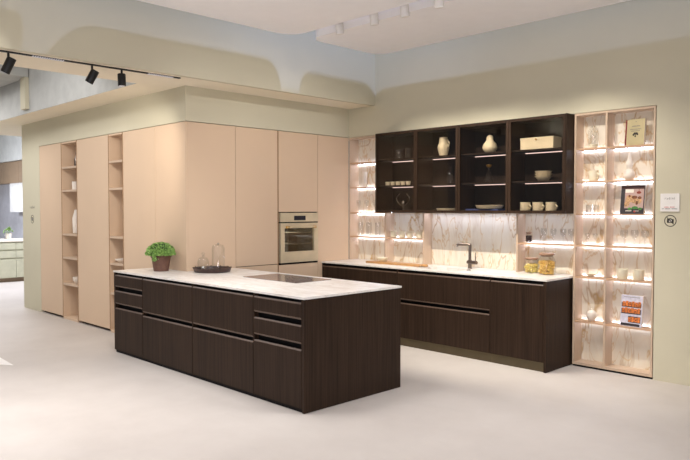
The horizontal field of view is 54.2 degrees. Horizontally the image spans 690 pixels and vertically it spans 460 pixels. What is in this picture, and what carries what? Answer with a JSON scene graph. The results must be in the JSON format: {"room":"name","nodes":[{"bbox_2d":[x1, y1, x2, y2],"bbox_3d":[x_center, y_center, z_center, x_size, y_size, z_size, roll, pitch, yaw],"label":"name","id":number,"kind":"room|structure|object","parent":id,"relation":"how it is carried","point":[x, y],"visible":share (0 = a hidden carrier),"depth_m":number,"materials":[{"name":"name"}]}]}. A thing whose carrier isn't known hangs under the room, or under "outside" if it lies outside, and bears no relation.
{"room":"store","nodes":[
{"label":"store","id":0,"kind":"room"},
{"bbox_2d":[0,135,21,162],"bbox_3d":[-7.896,-2.377,16.145,0.350,1.480,7.800,-2,3,-44],"label":"ceiling","id":1,"kind":"structure","parent":0,"point":[10,146],"depth_m":15.89,"materials":[{"name":"white paint"}]},
{"bbox_2d":[0,184,22,238],"bbox_3d":[-8.190,-0.940,16.883,0.200,4.000,6.400,-2,3,-44],"label":"wall","id":2,"kind":"structure","parent":0,"point":[14,220],"depth_m":17.11,"materials":[{"name":"white paint"}]},
{"bbox_2d":[0,160,21,184],"bbox_3d":[-8.299,-1.387,16.622,0.300,0.510,4.600,-2,3,-44],"label":"upper cabinet","id":3,"kind":"object","parent":2,"relation":"attached to","point":[10,172],"visible":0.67,"depth_m":16.04,"materials":[{"name":"beige wood"}]},
{"bbox_2d":[10,183,22,211],"bbox_3d":[-7.377,-0.761,15.746,0.240,0.685,1.830,-2,3,-44],"label":"panel","id":4,"kind":"object","parent":2,"relation":"attached to","point":[16,192],"visible":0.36,"depth_m":15.99,"materials":[{"name":"white glass"}]},
{"bbox_2d":[0,68,135,120],"bbox_3d":[-7.921,-2.288,8.397,6.560,1.364,9.820,-2,3,-44],"label":"wall","id":5,"kind":"structure","parent":0,"point":[47,89],"depth_m":8.93,"materials":[{"name":"white paint"}]},
{"bbox_2d":[0,64,27,86],"bbox_3d":[-6.074,-2.262,10.815,0.380,0.170,4.360,-2,3,-44],"label":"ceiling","id":6,"kind":"structure","parent":5,"relation":"attached to","point":[16,73],"depth_m":9.37,"materials":[{"name":"beige paint"}]},
{"bbox_2d":[20,77,28,109],"bbox_3d":[-4.495,-1.914,9.475,0.060,0.440,0.180,-2,3,-44],"label":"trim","id":7,"kind":"structure","parent":5,"relation":"attached to","point":[24,82],"depth_m":9.42,"materials":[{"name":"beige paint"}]},
{"bbox_2d":[0,49,367,136],"bbox_3d":[-5.520,-1.620,8.029,9.440,0.055,7.140,-2,3,-44],"label":"ceiling","id":8,"kind":"structure","parent":0,"point":[145,84],"depth_m":7.58,"materials":[{"name":"beige paint"}]},
{"bbox_2d":[0,50,180,78],"bbox_3d":[-2.886,-1.512,5.719,3.360,0.014,0.034,-2,3,-44],"label":"track rail","id":9,"kind":"object","parent":8,"relation":"attached to","point":[11,52],"visible":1,"depth_m":6.21,"materials":[{"name":"black metal"}]},
{"bbox_2d":[1,53,15,74],"bbox_3d":[-2.865,-1.415,5.744,0.128,0.182,0.076,0,2,1],"label":"track spotlight","id":10,"kind":"object","parent":9,"relation":"attached to","point":[7,67],"visible":1,"depth_m":5.71,"materials":[{"name":"black metal"}]},
{"bbox_2d":[85,65,98,84],"bbox_3d":[-2.344,-1.436,6.255,0.127,0.174,0.076,0,2,2],"label":"track spotlight","id":11,"kind":"object","parent":9,"relation":"attached to","point":[91,77],"visible":1,"depth_m":6.22,"materials":[{"name":"black metal"}]},
{"bbox_2d":[117,70,125,86],"bbox_3d":[-2.136,-1.453,6.457,0.078,0.153,0.078,-2,3,-44],"label":"track spotlight","id":12,"kind":"object","parent":9,"relation":"attached to","point":[121,76],"visible":1,"depth_m":6.43,"materials":[{"name":"black metal"}]},
{"bbox_2d":[22,86,348,311],"bbox_3d":[-2.448,-0.194,10.149,2.870,2.940,4.955,-2,3,-44],"label":"wall","id":13,"kind":"structure","parent":0,"point":[183,103],"depth_m":8.58,"materials":[{"name":"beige paint"}]},
{"bbox_2d":[0,0,374,105],"bbox_3d":[-2.998,-2.440,5.433,9.440,1.870,0.060,-2,3,-44],"label":"wall","id":14,"kind":"structure","parent":0,"point":[130,34],"depth_m":6.76,"materials":[{"name":"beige paint"}]},
{"bbox_2d":[137,0,419,33],"bbox_3d":[1.534,-2.071,3.740,2.200,0.100,8.280,-2,3,-44],"label":"ceiling","id":15,"kind":"structure","parent":0,"point":[277,16],"depth_m":6.48,"materials":[{"name":"white paint"}]},
{"bbox_3d":[2.421,-2.139,4.554,0.204,0.015,8.000,-2,3,-44],"label":"trim","id":16,"kind":"structure","parent":15,"relation":"attached to","visible":0},
{"bbox_2d":[335,22,343,34],"bbox_3d":[-0.057,-2.121,7.014,0.102,0.179,0.086,-2,3,-44],"label":"ceiling spotlight","id":17,"kind":"object","parent":16,"relation":"attached to","point":[339,27],"visible":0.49,"depth_m":6.98,"materials":[{"name":"white metal"}]},
{"bbox_2d":[369,13,378,25],"bbox_3d":[0.287,-2.110,6.665,0.102,0.179,0.086,-2,3,-44],"label":"ceiling spotlight","id":18,"kind":"object","parent":16,"relation":"attached to","point":[374,21],"visible":0.52,"depth_m":6.63,"materials":[{"name":"white metal"}]},
{"bbox_2d":[400,4,409,17],"bbox_3d":[0.563,-2.101,6.383,0.102,0.179,0.086,-2,3,-44],"label":"ceiling spotlight","id":19,"kind":"object","parent":16,"relation":"attached to","point":[404,10],"visible":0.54,"depth_m":6.35,"materials":[{"name":"white metal"}]},
{"bbox_2d":[434,0,443,8],"bbox_3d":[0.847,-2.092,6.094,0.102,0.179,0.086,-2,3,-44],"label":"ceiling spotlight","id":20,"kind":"object","parent":16,"relation":"attached to","point":[438,4],"visible":1,"depth_m":6.07,"materials":[{"name":"white metal"}]},
{"bbox_2d":[0,281,689,459],"bbox_3d":[-4.522,1.388,8.222,11.000,0.100,24.000,-2,3,-44],"label":"floor","id":21,"kind":"structure","parent":0,"point":[67,393],"depth_m":5.32,"materials":[{"name":"concrete"}]},
{"bbox_2d":[0,358,11,364],"bbox_3d":[-3.832,1.371,7.104,0.420,0.004,0.960,-2,3,-44],"label":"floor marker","id":22,"kind":"object","parent":21,"relation":"on","point":[2,361],"visible":1,"depth_m":6.99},
{"bbox_2d":[0,241,23,281],"bbox_3d":[-7.832,0.698,14.486,2.680,0.880,0.595,-2,3,-44],"label":"base cabinet","id":23,"kind":"object","parent":21,"relation":"on","point":[11,253],"visible":0.45,"depth_m":14.67,"materials":[{"name":"green paint"}]},
{"bbox_2d":[0,238,22,241],"bbox_3d":[-7.831,0.235,14.476,2.690,0.045,0.630,-2,3,-44],"label":"countertop","id":24,"kind":"structure","parent":23,"relation":"on","point":[11,239],"depth_m":14.67,"materials":[{"name":"white stone"}]},
{"bbox_2d":[3,226,12,238],"bbox_3d":[-7.482,0.058,15.009,0.215,0.275,0.211,-2,3,-44],"label":"potted herb","id":25,"kind":"object","parent":24,"relation":"on","point":[8,235],"visible":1,"depth_m":14.97,"materials":[{"name":"white ceramic"}]},
{"bbox_2d":[5,233,11,238],"bbox_3d":[-7.486,0.136,15.015,0.130,0.120,0.130,-2,3,-44],"label":"pot","id":26,"kind":"object","parent":25,"relation":"on","point":[8,235],"depth_m":14.97,"materials":[{"name":"white ceramic"}]},
{"bbox_2d":[39,143,62,316],"bbox_3d":[-4.188,-0.004,10.307,0.600,2.550,0.818,-2,3,-44],"label":"tall cabinet","id":27,"kind":"object","parent":21,"relation":"on","point":[49,155],"visible":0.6,"depth_m":10.08,"materials":[{"name":"paint"}]},
{"bbox_2d":[61,140,82,322],"bbox_3d":[-3.786,0.015,9.737,0.376,2.548,0.545,-2,3,-44],"label":"shelf column","id":28,"kind":"structure","parent":21,"relation":"on","point":[69,201],"depth_m":9.83,"materials":[{"name":"paint"}]},
{"bbox_2d":[72,210,76,233],"bbox_3d":[-3.868,-0.121,9.720,0.112,0.345,0.112,-2,3,-44],"label":"vase","id":29,"kind":"object","parent":28,"relation":"on","point":[74,218],"visible":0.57,"depth_m":9.67,"materials":[{"name":"white ceramic"}]},
{"bbox_2d":[77,135,109,329],"bbox_3d":[-3.175,0.029,9.276,0.600,2.550,0.957,-2,3,-44],"label":"tall cabinet","id":30,"kind":"object","parent":21,"relation":"on","point":[92,153],"visible":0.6,"depth_m":9.05,"materials":[{"name":"paint"}]},
{"bbox_2d":[108,132,123,332],"bbox_3d":[-2.774,0.048,8.707,0.376,2.548,0.407,-2,3,-44],"label":"shelf column","id":31,"kind":"structure","parent":21,"relation":"on","point":[115,141],"depth_m":8.74,"materials":[{"name":"paint"}]},
{"bbox_2d":[114,272,144,360],"bbox_3d":[-2.161,0.915,7.469,0.516,0.893,0.651,-2,3,-44],"label":"base cabinet","id":32,"kind":"object","parent":21,"relation":"on","point":[128,289],"visible":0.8,"depth_m":7.29,"materials":[{"name":"brown wood"}]},
{"bbox_2d":[123,127,155,269],"bbox_3d":[-2.270,0.058,8.355,0.600,2.550,0.792,-2,3,-44],"label":"tall cabinet","id":33,"kind":"object","parent":21,"relation":"on","point":[138,145],"visible":0.31,"depth_m":8.12,"materials":[{"name":"paint"}]},
{"bbox_2d":[142,276,194,376],"bbox_3d":[-1.594,0.934,6.891,0.516,0.893,0.964,-2,3,-44],"label":"base cabinet","id":34,"kind":"object","parent":21,"relation":"on","point":[167,304],"visible":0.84,"depth_m":6.68,"materials":[{"name":"brown wood"}]},
{"bbox_2d":[155,121,235,270],"bbox_3d":[-1.737,0.074,7.850,0.653,2.550,0.667,-2,3,-44],"label":"tall cabinet","id":35,"kind":"object","parent":21,"relation":"on","point":[195,161],"visible":0.48,"depth_m":7.58,"materials":[{"name":"paint"}]},
{"bbox_2d":[192,284,255,396],"bbox_3d":[-0.700,0.949,6.423,1.135,0.893,0.952,-2,3,-44],"label":"base cabinet","id":36,"kind":"object","parent":21,"relation":"on","point":[223,318],"visible":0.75,"depth_m":6.00,"materials":[{"name":"brown wood"}]},
{"bbox_2d":[235,126,277,271],"bbox_3d":[-1.257,0.061,8.274,0.618,2.550,0.600,-2,3,-44],"label":"tall cabinet","id":37,"kind":"object","parent":21,"relation":"on","point":[255,149],"visible":0.45,"depth_m":8.04,"materials":[{"name":"paint"}]},
{"bbox_2d":[277,131,278,272],"bbox_3d":[-1.031,0.054,8.499,0.014,2.548,0.596,-2,3,-44],"label":"post","id":38,"kind":"object","parent":21,"relation":"on","point":[277,131],"visible":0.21,"depth_m":8.27,"materials":[{"name":"beige wood"}]},
{"bbox_2d":[278,131,317,276],"bbox_3d":[-0.793,0.046,8.729,0.644,2.550,0.600,-2,3,-44],"label":"housing","id":39,"kind":"object","parent":21,"relation":"on","point":[297,152],"visible":0.4,"depth_m":8.49,"materials":[{"name":"paint"}]},
{"bbox_2d":[279,213,317,264],"bbox_3d":[-0.756,0.095,8.703,0.620,0.637,0.613,-2,3,-44],"label":"oven","id":40,"kind":"object","parent":39,"relation":"in","point":[298,232],"visible":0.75,"depth_m":8.62,"materials":[{"name":"beige metal"}]},
{"bbox_2d":[285,242,310,244],"bbox_3d":[-0.771,0.171,8.719,0.531,0.007,0.457,-2,3,-44],"label":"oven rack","id":41,"kind":"object","parent":40,"relation":"in","point":[286,243],"depth_m":8.83,"materials":[{"name":"metal"}]},
{"bbox_2d":[285,231,311,233],"bbox_3d":[-0.771,0.032,8.714,0.531,0.007,0.457,-2,3,-44],"label":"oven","id":42,"kind":"object","parent":40,"relation":"in","point":[286,232],"depth_m":8.83,"materials":[{"name":"metal"}]},
{"bbox_2d":[254,288,400,413],"bbox_3d":[-0.137,0.967,5.854,1.140,0.893,0.646,-2,3,-44],"label":"base cabinet","id":43,"kind":"object","parent":21,"relation":"on","point":[277,319],"depth_m":5.52,"materials":[{"name":"brown wood"}]},
{"bbox_2d":[113,268,401,299],"bbox_3d":[-1.037,0.482,6.758,1.150,0.018,3.230,-2,3,-44],"label":"countertop","id":44,"kind":"structure","parent":43,"relation":"on","point":[234,279],"depth_m":6.20,"materials":[{"name":"white stone"}]},
{"bbox_2d":[145,241,175,271],"bbox_3d":[-2.038,0.288,7.431,0.330,0.326,0.361,-2,3,-44],"label":"boxwood","id":45,"kind":"object","parent":44,"relation":"on","point":[160,253],"visible":1,"depth_m":7.35,"materials":[{"name":"green plant"}]},
{"bbox_2d":[150,255,171,271],"bbox_3d":[-2.028,0.362,7.442,0.228,0.178,0.228,-2,3,-44],"label":"pot","id":46,"kind":"object","parent":45,"relation":"on","point":[160,263],"depth_m":7.36,"materials":[{"name":"brown ceramic"}]},
{"bbox_2d":[193,265,230,272],"bbox_3d":[-1.443,0.427,7.339,0.422,0.056,0.422,-2,3,-44],"label":"serving tray","id":47,"kind":"object","parent":44,"relation":"on","point":[216,269],"visible":0.94,"depth_m":7.20,"materials":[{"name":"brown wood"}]},
{"bbox_2d":[243,274,330,282],"bbox_3d":[-0.580,0.474,6.653,0.450,0.004,0.830,-2,3,-44],"label":"induction cooktop","id":48,"kind":"object","parent":44,"relation":"in","point":[274,277],"visible":1,"depth_m":6.60,"materials":[{"name":"grey glass"}]},
{"bbox_2d":[316,135,348,276],"bbox_3d":[-0.361,0.033,9.154,0.562,2.550,0.600,-2,3,-44],"label":"tall cabinet","id":49,"kind":"object","parent":21,"relation":"on","point":[333,152],"visible":0.38,"depth_m":8.92,"materials":[{"name":"paint"}]},
{"bbox_2d":[322,263,396,284],"bbox_3d":[0.385,0.880,8.571,0.646,0.893,1.292,-2,3,-44],"label":"base cabinet","id":50,"kind":"object","parent":21,"relation":"on","point":[336,271],"visible":0.23,"depth_m":8.31,"materials":[{"name":"brown wood"}]},
{"bbox_2d":[322,259,572,281],"bbox_3d":[1.059,0.446,7.881,0.667,0.018,3.212,-2,3,-44],"label":"countertop","id":51,"kind":"structure","parent":50,"relation":"on","point":[487,272],"depth_m":7.38,"materials":[{"name":"white stone"}]},
{"bbox_2d":[349,135,431,264],"bbox_3d":[0.573,-0.410,8.725,0.184,1.638,1.289,-2,3,-44],"label":"shelving","id":52,"kind":"object","parent":51,"relation":"on","point":[370,245],"visible":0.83,"depth_m":9.02,"materials":[{"name":"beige wood"}]},
{"bbox_2d":[362,172,366,186],"bbox_3d":[0.262,-0.675,9.000,0.064,0.205,0.064,-2,3,-44],"label":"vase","id":53,"kind":"object","parent":52,"relation":"on","point":[364,174],"visible":0.97,"depth_m":8.97,"materials":[{"name":"white ceramic"}]},
{"bbox_2d":[391,231,396,237],"bbox_3d":[0.623,0.053,8.656,0.076,0.085,0.076,-2,3,-44],"label":"cup","id":54,"kind":"object","parent":52,"relation":"on","point":[393,233],"visible":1,"depth_m":8.62,"materials":[{"name":"beige ceramic"}]},
{"bbox_2d":[399,231,404,237],"bbox_3d":[0.725,0.056,8.552,0.076,0.085,0.076,-2,3,-44],"label":"cup","id":55,"kind":"object","parent":52,"relation":"on","point":[401,233],"visible":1,"depth_m":8.52,"materials":[{"name":"beige ceramic"}]},
{"bbox_2d":[407,231,412,237],"bbox_3d":[0.815,0.059,8.461,0.076,0.085,0.076,-2,3,-44],"label":"cup","id":56,"kind":"object","parent":52,"relation":"on","point":[409,233],"visible":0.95,"depth_m":8.43,"materials":[{"name":"beige ceramic"}]},
{"bbox_2d":[416,232,422,238],"bbox_3d":[0.921,0.063,8.353,0.085,0.085,0.085,-2,3,-44],"label":"cup","id":57,"kind":"object","parent":52,"relation":"on","point":[419,235],"visible":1,"depth_m":8.32,"materials":[{"name":"beige ceramic"}]},
{"bbox_2d":[366,260,427,266],"bbox_3d":[0.644,0.412,8.274,0.160,0.038,0.940,-2,3,-44],"label":"cutting board","id":58,"kind":"object","parent":51,"relation":"on","point":[372,261],"visible":1,"depth_m":8.18,"materials":[{"name":"brown wood"}]},
{"bbox_2d":[378,257,387,261],"bbox_3d":[0.473,0.371,8.455,0.128,0.050,0.128,-2,3,-44],"label":"bowl","id":59,"kind":"object","parent":58,"relation":"on","point":[381,259],"visible":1,"depth_m":8.42,"materials":[{"name":"beige ceramic"}]},
{"bbox_2d":[422,268,461,270],"bbox_3d":[1.113,0.482,7.728,0.350,0.043,0.620,-2,3,-44],"label":"sink","id":60,"kind":"object","parent":51,"relation":"in","point":[422,268],"visible":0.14,"depth_m":7.93,"materials":[{"name":"white stone"}]},
{"bbox_2d":[456,243,477,268],"bbox_3d":[1.403,0.296,7.736,0.274,0.292,0.086,2,2,40],"label":"tap","id":61,"kind":"object","parent":51,"relation":"on","point":[469,261],"visible":1,"depth_m":7.72,"materials":[{"name":"metal"}]},
{"bbox_2d":[525,257,537,259],"bbox_3d":[1.992,0.377,7.207,0.168,0.164,0.168,-2,3,-44],"label":"storage jar","id":62,"kind":"object","parent":51,"relation":"on","point":[526,258],"visible":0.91,"depth_m":7.17,"materials":[{"name":"brown wood"}]},
{"bbox_2d":[524,263,538,272],"bbox_3d":[1.991,0.401,7.208,0.160,0.103,0.156,-2,3,-44],"label":"pasta","id":63,"kind":"object","parent":62,"relation":"in","point":[532,268],"visible":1,"depth_m":7.17,"materials":[{"name":"yellow food"}]},
{"bbox_2d":[516,213,573,274],"bbox_3d":[2.147,0.116,7.140,0.182,0.688,0.654,-2,3,-44],"label":"shelf","id":64,"kind":"object","parent":51,"relation":"on","point":[557,226],"visible":0.75,"depth_m":7.22,"materials":[{"name":"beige wood"}]},
{"bbox_2d":[539,253,554,256],"bbox_3d":[2.097,0.353,7.014,0.184,0.224,0.184,-2,3,-44],"label":"storage jar","id":65,"kind":"object","parent":51,"relation":"on","point":[541,254],"visible":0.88,"depth_m":6.96,"materials":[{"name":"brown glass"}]},
{"bbox_2d":[538,260,554,274],"bbox_3d":[2.099,0.384,7.016,0.169,0.150,0.172,-1,2,-17],"label":"pasta","id":66,"kind":"object","parent":65,"relation":"in","point":[546,266],"visible":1,"depth_m":6.96,"materials":[{"name":"yellow food"}]},
{"bbox_2d":[397,269,491,361],"bbox_3d":[1.283,0.909,7.657,0.646,0.893,1.269,-2,3,-44],"label":"base cabinet","id":67,"kind":"object","parent":21,"relation":"on","point":[446,313],"visible":0.66,"depth_m":7.38,"materials":[{"name":"brown wood"}]},
{"bbox_2d":[490,277,572,372],"bbox_3d":[1.951,0.931,6.976,0.646,0.893,0.634,-2,3,-44],"label":"base cabinet","id":68,"kind":"object","parent":21,"relation":"on","point":[516,305],"depth_m":6.73,"materials":[{"name":"brown wood"}]},
{"bbox_2d":[572,105,656,378],"bbox_3d":[2.657,0.113,6.618,0.184,2.550,0.793,-2,3,-44],"label":"shelving unit","id":69,"kind":"object","parent":21,"relation":"on","point":[604,344],"visible":0.86,"depth_m":6.67,"materials":[{"name":"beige wood"}]},
{"bbox_2d":[586,308,597,320],"bbox_3d":[2.484,0.854,6.800,0.096,0.126,0.096,0,2,1],"label":"sugar pot","id":70,"kind":"object","parent":69,"relation":"on","point":[591,315],"visible":1,"depth_m":6.76,"materials":[{"name":"white ceramic"}]},
{"bbox_2d":[588,126,598,147],"bbox_3d":[2.482,-0.930,6.745,0.096,0.225,0.096,-2,3,-44],"label":"glass cloche","id":71,"kind":"object","parent":69,"relation":"on","point":[589,145],"visible":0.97,"depth_m":6.72,"materials":[{"name":"clear glass"}]},
{"bbox_2d":[589,170,599,180],"bbox_3d":[2.486,-0.541,6.742,0.092,0.105,0.112,0,2,6],"label":"mug","id":72,"kind":"object","parent":69,"relation":"on","point":[593,174],"visible":0.96,"depth_m":6.71,"materials":[{"name":"beige ceramic"}]},
{"bbox_2d":[617,268,627,278],"bbox_3d":[2.699,0.426,6.567,0.102,0.100,0.102,-2,3,-44],"label":"canister","id":73,"kind":"object","parent":69,"relation":"on","point":[622,273],"visible":1,"depth_m":6.53,"materials":[{"name":"beige ceramic"}]},
{"bbox_2d":[623,153,634,179],"bbox_3d":[2.737,-0.612,6.495,0.106,0.262,0.106,-2,3,-44],"label":"vase","id":74,"kind":"object","parent":69,"relation":"on","point":[629,174],"visible":0.96,"depth_m":6.47,"materials":[{"name":"white ceramic"}]},
{"bbox_2d":[620,294,643,327],"bbox_3d":[2.759,0.778,6.489,0.053,0.302,0.216,-1,2,-39],"label":"book","id":75,"kind":"object","parent":69,"relation":"on","point":[632,306],"visible":1,"depth_m":6.48,"materials":[{"name":"grey paper"}]},
{"bbox_2d":[620,302,640,326],"bbox_3d":[2.746,0.812,6.483,0.002,0.219,0.196,6,-2,-39],"label":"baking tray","id":76,"kind":"object","parent":75,"relation":"on","point":[622,323],"depth_m":6.48,"materials":[{"name":"orange paper"}]},
{"bbox_2d":[620,185,646,213],"bbox_3d":[2.757,-0.287,6.458,0.060,0.274,0.233,-2,2,-41],"label":"cookbook","id":77,"kind":"object","parent":69,"relation":"on","point":[633,198],"visible":1,"depth_m":6.44,"materials":[{"name":"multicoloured paper"}]},
{"bbox_2d":[624,189,643,207],"bbox_3d":[2.759,-0.300,6.438,0.002,0.185,0.183,8,-4,-41],"label":"photo","id":78,"kind":"object","parent":77,"relation":"attached to","point":[641,194],"depth_m":6.42},
{"bbox_2d":[628,206,641,209],"bbox_3d":[2.758,-0.208,6.424,0.003,0.036,0.138,8,-4,-41],"label":"print","id":79,"kind":"object","parent":77,"relation":"on","point":[634,207],"depth_m":6.42},
{"bbox_2d":[625,118,646,144],"bbox_3d":[2.768,-0.930,6.428,0.055,0.252,0.190,-1,2,-39],"label":"book","id":80,"kind":"object","parent":69,"relation":"on","point":[635,131],"visible":0.99,"depth_m":6.41,"materials":[{"name":"beige paper"}]},
{"bbox_2d":[633,269,644,280],"bbox_3d":[2.809,0.430,6.455,0.102,0.100,0.102,-2,3,-44],"label":"canister","id":81,"kind":"object","parent":69,"relation":"on","point":[638,274],"visible":1,"depth_m":6.41,"materials":[{"name":"beige ceramic"}]},
{"bbox_2d":[316,0,629,53],"bbox_3d":[2.896,-2.113,5.050,1.160,0.100,8.240,-2,3,-44],"label":"ceiling","id":82,"kind":"structure","parent":0,"point":[426,25],"depth_m":6.90,"materials":[{"name":"white paint"}]},
{"bbox_2d":[349,0,689,385],"bbox_3d":[3.504,-0.988,5.851,0.360,4.800,9.480,-2,3,-44],"label":"wall","id":83,"kind":"structure","parent":0,"point":[632,53],"depth_m":6.65,"materials":[{"name":"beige paint"}]},
{"bbox_2d":[375,130,415,212],"bbox_3d":[0.727,-0.715,8.427,0.323,0.994,0.653,-2,3,-44],"label":"upper cabinet","id":84,"kind":"object","parent":83,"relation":"attached to","point":[394,162],"visible":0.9,"depth_m":8.60,"materials":[{"name":"brown wood"}]},
{"bbox_2d":[379,185,412,186],"bbox_3d":[0.735,-0.550,8.440,0.254,0.016,0.619,-2,3,-44],"label":"shelf","id":85,"kind":"object","parent":84,"relation":"attached to","point":[379,185],"depth_m":8.38,"materials":[{"name":"black wood"}]},
{"bbox_2d":[379,157,412,161],"bbox_3d":[0.735,-0.878,8.429,0.254,0.016,0.619,-2,3,-44],"label":"shelf","id":86,"kind":"object","parent":84,"relation":"attached to","point":[381,159],"depth_m":8.54,"materials":[{"name":"black wood"}]},
{"bbox_2d":[396,193,409,209],"bbox_3d":[0.728,-0.349,8.458,0.080,0.225,0.220,-2,3,-44],"label":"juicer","id":87,"kind":"object","parent":84,"relation":"in","point":[402,202],"visible":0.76,"depth_m":8.45,"materials":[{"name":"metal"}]},
{"bbox_2d":[415,125,457,212],"bbox_3d":[1.173,-0.700,7.974,0.323,0.994,0.615,-2,3,-44],"label":"upper cabinet","id":88,"kind":"object","parent":83,"relation":"attached to","point":[436,176],"visible":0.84,"depth_m":8.13,"materials":[{"name":"brown wood"}]},
{"bbox_2d":[419,183,454,185],"bbox_3d":[1.181,-0.536,7.986,0.254,0.016,0.581,-2,3,-44],"label":"shelf","id":89,"kind":"object","parent":88,"relation":"attached to","point":[420,184],"depth_m":8.01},
{"bbox_2d":[419,155,454,158],"bbox_3d":[1.181,-0.863,7.976,0.254,0.016,0.581,-2,3,-44],"label":"shelf","id":90,"kind":"object","parent":88,"relation":"attached to","point":[420,156],"depth_m":8.02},
{"bbox_2d":[438,137,449,155],"bbox_3d":[1.165,-0.985,7.992,0.135,0.225,0.135,0,2,1],"label":"pitcher","id":91,"kind":"object","parent":88,"relation":"in","point":[443,146],"visible":0.94,"depth_m":7.94,"materials":[{"name":"beige ceramic"}]},
{"bbox_2d":[436,208,454,209],"bbox_3d":[1.204,-0.240,7.976,0.250,0.037,0.250,-2,3,-44],"label":"serving dish","id":92,"kind":"object","parent":88,"relation":"in","point":[436,208],"visible":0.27,"depth_m":7.87,"materials":[{"name":"beige ceramic"}]},
{"bbox_2d":[432,213,523,269],"bbox_3d":[1.530,0.092,7.884,0.020,0.688,1.269,-2,3,-44],"label":"backsplash","id":93,"kind":"structure","parent":83,"relation":"attached to","point":[492,236],"depth_m":7.87,"materials":[{"name":"beige stone"}]},
{"bbox_2d":[457,120,508,212],"bbox_3d":[1.619,-0.685,7.520,0.323,0.994,0.653,-2,3,-44],"label":"upper cabinet","id":94,"kind":"object","parent":83,"relation":"attached to","point":[472,159],"visible":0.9,"depth_m":7.68,"materials":[{"name":"brown wood"}]},
{"bbox_2d":[461,182,504,184],"bbox_3d":[1.626,-0.521,7.533,0.254,0.016,0.619,-2,3,-44],"label":"shelf","id":95,"kind":"object","parent":94,"relation":"attached to","point":[462,183],"depth_m":7.58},
{"bbox_2d":[461,151,505,156],"bbox_3d":[1.626,-0.849,7.522,0.254,0.016,0.619,-2,3,-44],"label":"shelf","id":96,"kind":"object","parent":94,"relation":"attached to","point":[463,153],"depth_m":7.61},
{"bbox_2d":[466,209,504,210],"bbox_3d":[1.585,-0.224,7.586,0.183,0.030,0.432,-2,3,-44],"label":"book","id":97,"kind":"object","parent":94,"relation":"in","point":[466,209],"visible":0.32,"depth_m":7.46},
{"bbox_2d":[475,205,503,208],"bbox_3d":[1.617,-0.259,7.554,0.312,0.041,0.312,-2,3,-44],"label":"serving dish","id":98,"kind":"object","parent":97,"relation":"on","point":[477,206],"visible":1,"depth_m":7.43,"materials":[{"name":"beige ceramic"}]},
{"bbox_2d":[482,135,496,151],"bbox_3d":[1.617,-0.958,7.532,0.164,0.202,0.164,-2,3,-44],"label":"vase","id":99,"kind":"object","parent":94,"relation":"in","point":[489,145],"visible":0.83,"depth_m":7.48,"materials":[{"name":"beige ceramic"}]},
{"bbox_2d":[508,113,574,213],"bbox_3d":[2.080,-0.672,7.051,0.323,0.998,0.660,-2,3,-44],"label":"upper cabinet","id":100,"kind":"object","parent":83,"relation":"attached to","point":[523,186],"depth_m":7.16,"materials":[{"name":"brown wood"}]},
{"bbox_2d":[520,202,531,210],"bbox_3d":[1.933,-0.247,7.209,0.124,0.100,0.108,1,2,20],"label":"mug","id":101,"kind":"object","parent":100,"relation":"in","point":[524,206],"visible":0.83,"depth_m":7.16,"materials":[{"name":"beige ceramic"}]},
{"bbox_2d":[512,180,561,183],"bbox_3d":[2.083,-0.506,7.067,0.254,0.016,0.614,-2,3,-44],"label":"shelf","id":102,"kind":"object","parent":100,"relation":"attached to","point":[513,181],"depth_m":7.09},
{"bbox_2d":[512,147,561,152],"bbox_3d":[2.083,-0.834,7.057,0.254,0.016,0.614,-2,3,-44],"label":"shelf","id":103,"kind":"object","parent":100,"relation":"attached to","point":[557,149],"depth_m":7.11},
{"bbox_2d":[533,202,543,210],"bbox_3d":[2.038,-0.243,7.103,0.124,0.100,0.108,1,2,20],"label":"mug","id":104,"kind":"object","parent":100,"relation":"in","point":[537,206],"visible":0.87,"depth_m":7.06,"materials":[{"name":"beige ceramic"}]},
{"bbox_2d":[520,136,561,149],"bbox_3d":[2.054,-0.906,7.093,0.201,0.126,0.386,-2,3,-44],"label":"storage box","id":105,"kind":"object","parent":100,"relation":"in","point":[546,141],"visible":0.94,"depth_m":7.01,"materials":[{"name":"beige wood"}]},
{"bbox_2d":[535,176,551,180],"bbox_3d":[2.080,-0.539,7.074,0.180,0.050,0.180,-2,3,-44],"label":"bowl","id":106,"kind":"object","parent":100,"relation":"in","point":[538,178],"visible":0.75,"depth_m":7.02,"materials":[{"name":"beige ceramic"}]},
{"bbox_2d":[535,173,551,175],"bbox_3d":[2.080,-0.565,7.073,0.180,0.050,0.180,-2,3,-44],"label":"bowl","id":107,"kind":"object","parent":106,"relation":"on","point":[536,174],"visible":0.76,"depth_m":7.00,"materials":[{"name":"beige ceramic"}]},
{"bbox_2d":[545,202,557,210],"bbox_3d":[2.143,-0.240,6.995,0.124,0.100,0.108,1,2,20],"label":"mug","id":108,"kind":"object","parent":100,"relation":"in","point":[550,206],"visible":0.84,"depth_m":6.95,"materials":[{"name":"beige ceramic"}]},
{"bbox_2d":[660,193,679,211],"bbox_3d":[2.965,-0.251,6.156,0.016,0.164,0.166,-2,3,-44],"label":"wall sign","id":109,"kind":"object","parent":83,"relation":"attached to","point":[670,201],"visible":1,"depth_m":6.15,"materials":[{"name":"grey paper"}]},
{"bbox_2d":[664,215,676,226],"bbox_3d":[2.972,-0.083,6.165,0.003,0.108,0.108,-2,3,-44],"label":"no photography symbol","id":110,"kind":"object","parent":83,"relation":"attached to","point":[669,220],"visible":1,"depth_m":6.16,"materials":[{"name":"grey"}]},
{"bbox_3d":[1.979,0.081,7.268,0.072,0.113,0.072,-2,3,-44],"label":"storage jar","id":111,"kind":"object","parent":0,"visible":0},
{"bbox_2d":[526,235,531,241],"bbox_3d":[1.979,0.093,7.269,0.064,0.070,0.064,-2,3,-44],"label":"coffee beans","id":112,"kind":"object","parent":111,"relation":"in","point":[528,237],"visible":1,"depth_m":7.24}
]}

